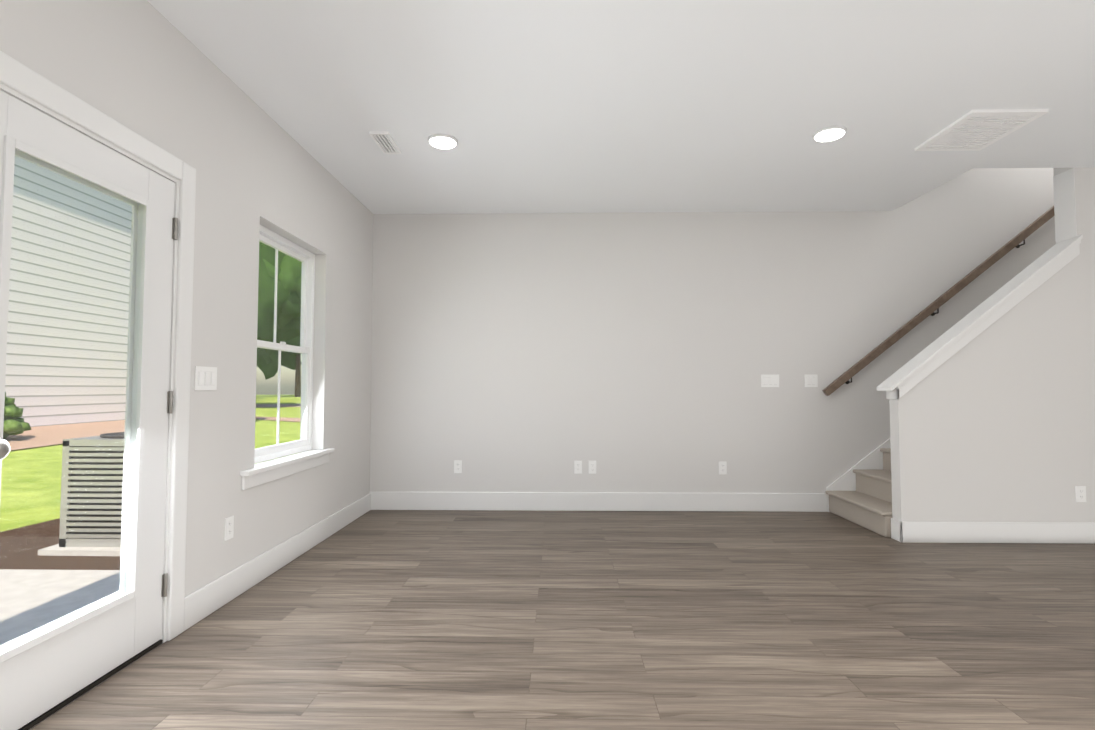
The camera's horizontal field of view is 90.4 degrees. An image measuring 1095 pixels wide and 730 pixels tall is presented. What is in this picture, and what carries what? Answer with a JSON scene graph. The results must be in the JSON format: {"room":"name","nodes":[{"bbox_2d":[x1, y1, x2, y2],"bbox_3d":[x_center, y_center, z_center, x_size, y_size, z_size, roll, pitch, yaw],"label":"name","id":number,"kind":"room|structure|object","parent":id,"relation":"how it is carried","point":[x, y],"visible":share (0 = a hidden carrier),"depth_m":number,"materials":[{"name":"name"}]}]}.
{"room":"empty living room","nodes":[
{"label":"empty living room","id":0,"kind":"room"},
{"bbox_2d":[0,0,373,596],"bbox_3d":[-1.786,-0.892,1.063,0.160,4.100,8.340,0,-2,1],"label":"wall","id":1,"kind":"structure","parent":0,"point":[146,69],"depth_m":2.87,"materials":[{"name":"paint"}]},
{"bbox_2d":[0,90,177,729],"bbox_3d":[-1.708,0.171,1.990,0.201,2.025,0.872,0,-2,1],"label":"door","id":2,"kind":"structure","parent":1,"relation":"in","point":[44,669],"depth_m":2.11,"materials":[{"name":"white"}]},
{"bbox_2d":[19,640,162,729],"bbox_3d":[-1.784,1.190,1.945,0.188,0.014,0.870,0,-2,1],"label":"door threshold sill","id":3,"kind":"structure","parent":1,"relation":"attached to","point":[79,694],"depth_m":2.00,"materials":[{"name":"brown metal"}]},
{"bbox_2d":[0,51,195,642],"bbox_3d":[-1.761,0.123,1.989,0.183,2.149,1.084,0,-2,1],"label":"door frame","id":4,"kind":"structure","parent":1,"relation":"attached to","point":[21,78],"depth_m":2.43,"materials":[{"name":"white wood"}]},
{"bbox_2d":[194,366,216,389],"bbox_3d":[-1.669,0.066,2.663,0.010,0.115,0.162,0,-2,1],"label":"light switch","id":5,"kind":"object","parent":1,"relation":"attached to","point":[205,378],"visible":1,"depth_m":2.65,"materials":[{"name":"white plastic"}]},
{"bbox_2d":[224,515,233,540],"bbox_3d":[-1.666,0.854,2.850,0.008,0.115,0.070,0,-2,1],"label":"electrical outlet","id":6,"kind":"object","parent":1,"relation":"attached to","point":[229,528],"visible":1,"depth_m":2.84,"materials":[{"name":"white plastic"}]},
{"bbox_2d":[183,492,370,630],"bbox_3d":[-1.646,1.189,3.717,0.016,0.165,2.459,0,-2,1],"label":"baseboard","id":7,"kind":"structure","parent":1,"relation":"attached to","point":[200,604],"depth_m":3.15,"materials":[{"name":"white wood"}]},
{"bbox_2d":[240,225,334,489],"bbox_3d":[-1.712,-0.070,3.550,0.203,1.551,1.140,0,-2,1],"label":"window","id":8,"kind":"structure","parent":1,"relation":"in","point":[277,243],"depth_m":3.69,"materials":[{"name":"white plastic"}]},
{"bbox_2d":[29,510,1094,729],"bbox_3d":[2.393,1.202,0.896,8.200,0.100,8.020,0,-2,1],"label":"floor","id":9,"kind":"structure","parent":0,"point":[525,620],"depth_m":2.46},
{"bbox_2d":[826,448,891,537],"bbox_3d":[4.527,-0.123,4.491,4.062,2.850,0.862,0,-2,1],"label":"stairs","id":10,"kind":"structure","parent":9,"relation":"on","point":[867,504],"depth_m":4.52,"materials":[{"name":"carpet"}]},
{"bbox_2d":[147,0,1094,213],"bbox_3d":[2.393,-1.735,1.020,8.200,0.300,8.020,0,-2,1],"label":"ceiling","id":11,"kind":"structure","parent":0,"point":[587,106],"depth_m":3.00,"materials":[{"name":"paint"}]},
{"bbox_2d":[369,131,400,153],"bbox_3d":[-1.068,-1.467,3.597,0.120,0.018,0.300,0,-2,1],"label":"ceiling vent","id":12,"kind":"object","parent":11,"relation":"in","point":[385,142],"visible":0.96,"depth_m":3.57,"materials":[{"name":"white metal"}]},
{"bbox_2d":[428,134,457,148],"bbox_3d":[-0.689,-1.467,3.579,0.196,0.018,0.196,0,-2,1],"label":"recessed light","id":13,"kind":"object","parent":11,"relation":"in","point":[443,141],"visible":0.94,"depth_m":3.55,"materials":[{"name":"white plastic"}]},
{"bbox_2d":[812,126,846,141],"bbox_3d":[1.800,-1.472,3.472,0.196,0.018,0.196,0,-2,1],"label":"recessed light","id":14,"kind":"object","parent":11,"relation":"in","point":[829,133],"visible":0.98,"depth_m":3.45,"materials":[{"name":"white plastic"}]},
{"bbox_2d":[914,109,1048,150],"bbox_3d":[2.709,-1.474,3.435,0.440,0.018,0.520,0,-2,1],"label":"ceiling vent","id":15,"kind":"object","parent":11,"relation":"in","point":[976,130],"visible":1,"depth_m":3.39,"materials":[{"name":"white metal"}]},
{"bbox_2d":[370,168,1055,492],"bbox_3d":[2.551,-0.724,5.069,8.360,4.100,0.160,0,-2,1],"label":"wall","id":16,"kind":"structure","parent":0,"point":[543,352],"depth_m":4.99,"materials":[{"name":"paint"}]},
{"bbox_2d":[454,460,461,472],"bbox_3d":[-0.820,0.932,4.978,0.070,0.115,0.008,0,-2,1],"label":"electrical outlet","id":17,"kind":"object","parent":16,"relation":"attached to","point":[457,466],"visible":1,"depth_m":4.98,"materials":[{"name":"white plastic"}]},
{"bbox_2d":[574,461,581,473],"bbox_3d":[0.280,0.931,4.957,0.070,0.115,0.008,0,-2,1],"label":"electrical outlet","id":18,"kind":"object","parent":16,"relation":"attached to","point":[577,467],"visible":1,"depth_m":4.96,"materials":[{"name":"white plastic"}]},
{"bbox_2d":[589,461,595,473],"bbox_3d":[0.410,0.931,4.955,0.070,0.115,0.008,0,-2,1],"label":"electrical outlet","id":19,"kind":"object","parent":16,"relation":"attached to","point":[592,467],"visible":1,"depth_m":4.95,"materials":[{"name":"white plastic"}]},
{"bbox_2d":[371,492,826,511],"bbox_3d":[0.444,1.240,4.938,4.148,0.165,0.016,0,-2,1],"label":"baseboard","id":20,"kind":"structure","parent":16,"relation":"attached to","point":[516,501],"depth_m":4.93,"materials":[{"name":"white wood"}]},
{"bbox_2d":[719,462,726,473],"bbox_3d":[1.589,0.934,4.932,0.070,0.115,0.008,0,-2,1],"label":"electrical outlet","id":21,"kind":"object","parent":16,"relation":"attached to","point":[722,467],"visible":1,"depth_m":4.93,"materials":[{"name":"white plastic"}]},
{"bbox_2d":[761,375,778,386],"bbox_3d":[2.029,0.144,4.956,0.162,0.115,0.010,0,-2,1],"label":"light switch","id":22,"kind":"object","parent":16,"relation":"attached to","point":[769,380],"visible":1,"depth_m":4.95,"materials":[{"name":"white plastic"}]},
{"bbox_2d":[804,374,817,386],"bbox_3d":[2.399,0.144,4.949,0.116,0.115,0.010,0,-2,1],"label":"light switch","id":23,"kind":"object","parent":16,"relation":"attached to","point":[811,380],"visible":1,"depth_m":4.95,"materials":[{"name":"white plastic"}]},
{"bbox_2d":[826,440,888,511],"bbox_3d":[4.360,-0.217,4.925,3.687,3.074,0.015,0,-2,1],"label":"trim","id":24,"kind":"structure","parent":16,"relation":"attached to","point":[846,481],"depth_m":4.90,"materials":[{"name":"white wood"}]},
{"bbox_2d":[822,206,1054,395],"bbox_3d":[4.228,-1.122,4.925,3.515,2.800,0.096,0,-2,1],"label":"handrail","id":25,"kind":"object","parent":16,"relation":"attached to","point":[940,301],"visible":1,"depth_m":4.87,"materials":[{"name":"brown wood"}]},
{"bbox_2d":[889,167,1094,521],"bbox_3d":[4.557,-0.766,4.061,3.990,4.100,0.165,0,-2,1],"label":"wall","id":26,"kind":"structure","parent":0,"point":[994,421],"depth_m":3.96,"materials":[{"name":"paint"}]},
{"bbox_2d":[877,168,1082,398],"bbox_3d":[3.192,-0.601,4.058,1.400,1.709,0.212,0,-2,1],"label":"trim","id":27,"kind":"structure","parent":26,"relation":"on","point":[1063,251],"depth_m":3.98,"materials":[{"name":"white wood"}]},
{"bbox_2d":[895,519,1094,543],"bbox_3d":[4.527,1.204,3.888,3.966,0.150,0.016,0,-2,1],"label":"baseboard","id":28,"kind":"structure","parent":26,"relation":"attached to","point":[905,531],"depth_m":3.90,"materials":[{"name":"white wood"}]},
{"bbox_2d":[1075,486,1085,501],"bbox_3d":[3.841,0.929,3.916,0.070,0.115,0.008,0,-2,1],"label":"outlet","id":29,"kind":"object","parent":26,"relation":"attached to","point":[1080,491],"visible":1,"depth_m":3.91,"materials":[{"name":"white plastic"}]},
{"label":"outside","id":30,"kind":"structure","parent":0,"visible":0},
{"bbox_2d":[0,569,160,728],"bbox_3d":[-3.365,1.345,2.090,3.040,0.115,3.000,0,-2,1],"label":"ground","id":31,"kind":"structure","parent":30,"point":[102,580],"depth_m":3.16,"materials":[{"name":"concrete"}]},
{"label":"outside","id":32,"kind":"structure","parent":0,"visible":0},
{"bbox_2d":[0,395,300,531],"bbox_3d":[-31.432,1.903,19.917,59.840,0.340,100.000,0,-2,1],"label":"lawn","id":33,"kind":"structure","parent":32,"point":[50,480],"depth_m":7.29,"materials":[{"name":"green plant"}]},
{"bbox_2d":[5,156,131,426],"bbox_3d":[-16.086,-2.142,2.278,8.000,7.300,29.000,0,-2,1],"label":"neighbor house","id":34,"kind":"structure","parent":33,"relation":"on","point":[91,252],"depth_m":13.43,"materials":[{"name":"white plastic"}]},
{"bbox_2d":[0,404,300,569],"bbox_3d":[-9.607,1.491,10.511,15.840,0.348,38.000,0,-2,1],"label":"mulch","id":35,"kind":"object","parent":33,"relation":"on","point":[52,538],"depth_m":4.46,"materials":[{"name":"brown wood"}]},
{"bbox_2d":[3,394,30,439],"bbox_3d":[-10.436,0.943,9.969,1.463,0.984,1.374,0,-2,1],"label":"bush","id":36,"kind":"object","parent":35,"relation":"on","point":[15,427],"depth_m":10.06,"materials":[{"name":"green plant"}]},
{"bbox_2d":[38,432,124,555],"bbox_3d":[-3.252,0.994,4.375,0.860,0.890,0.860,0,-2,1],"label":"ac unit","id":37,"kind":"object","parent":35,"relation":"on","point":[102,514],"depth_m":4.04,"materials":[{"name":"silver metal"}]},
{"bbox_2d":[257,241,301,357],"bbox_3d":[-14.326,-2.648,24.177,7.961,9.211,7.536,0,-2,1],"label":"tree","id":38,"kind":"object","parent":35,"relation":"on","point":[294,266],"depth_m":23.34,"materials":[{"name":"green plant"}]},
{"bbox_2d":[257,317,300,396],"bbox_3d":[-25.720,-3.814,53.770,10.760,14.030,9.545,0,-2,1],"label":"tree","id":39,"kind":"object","parent":33,"relation":"on","point":[274,364],"depth_m":53.51,"materials":[{"name":"green plant"}]}
]}

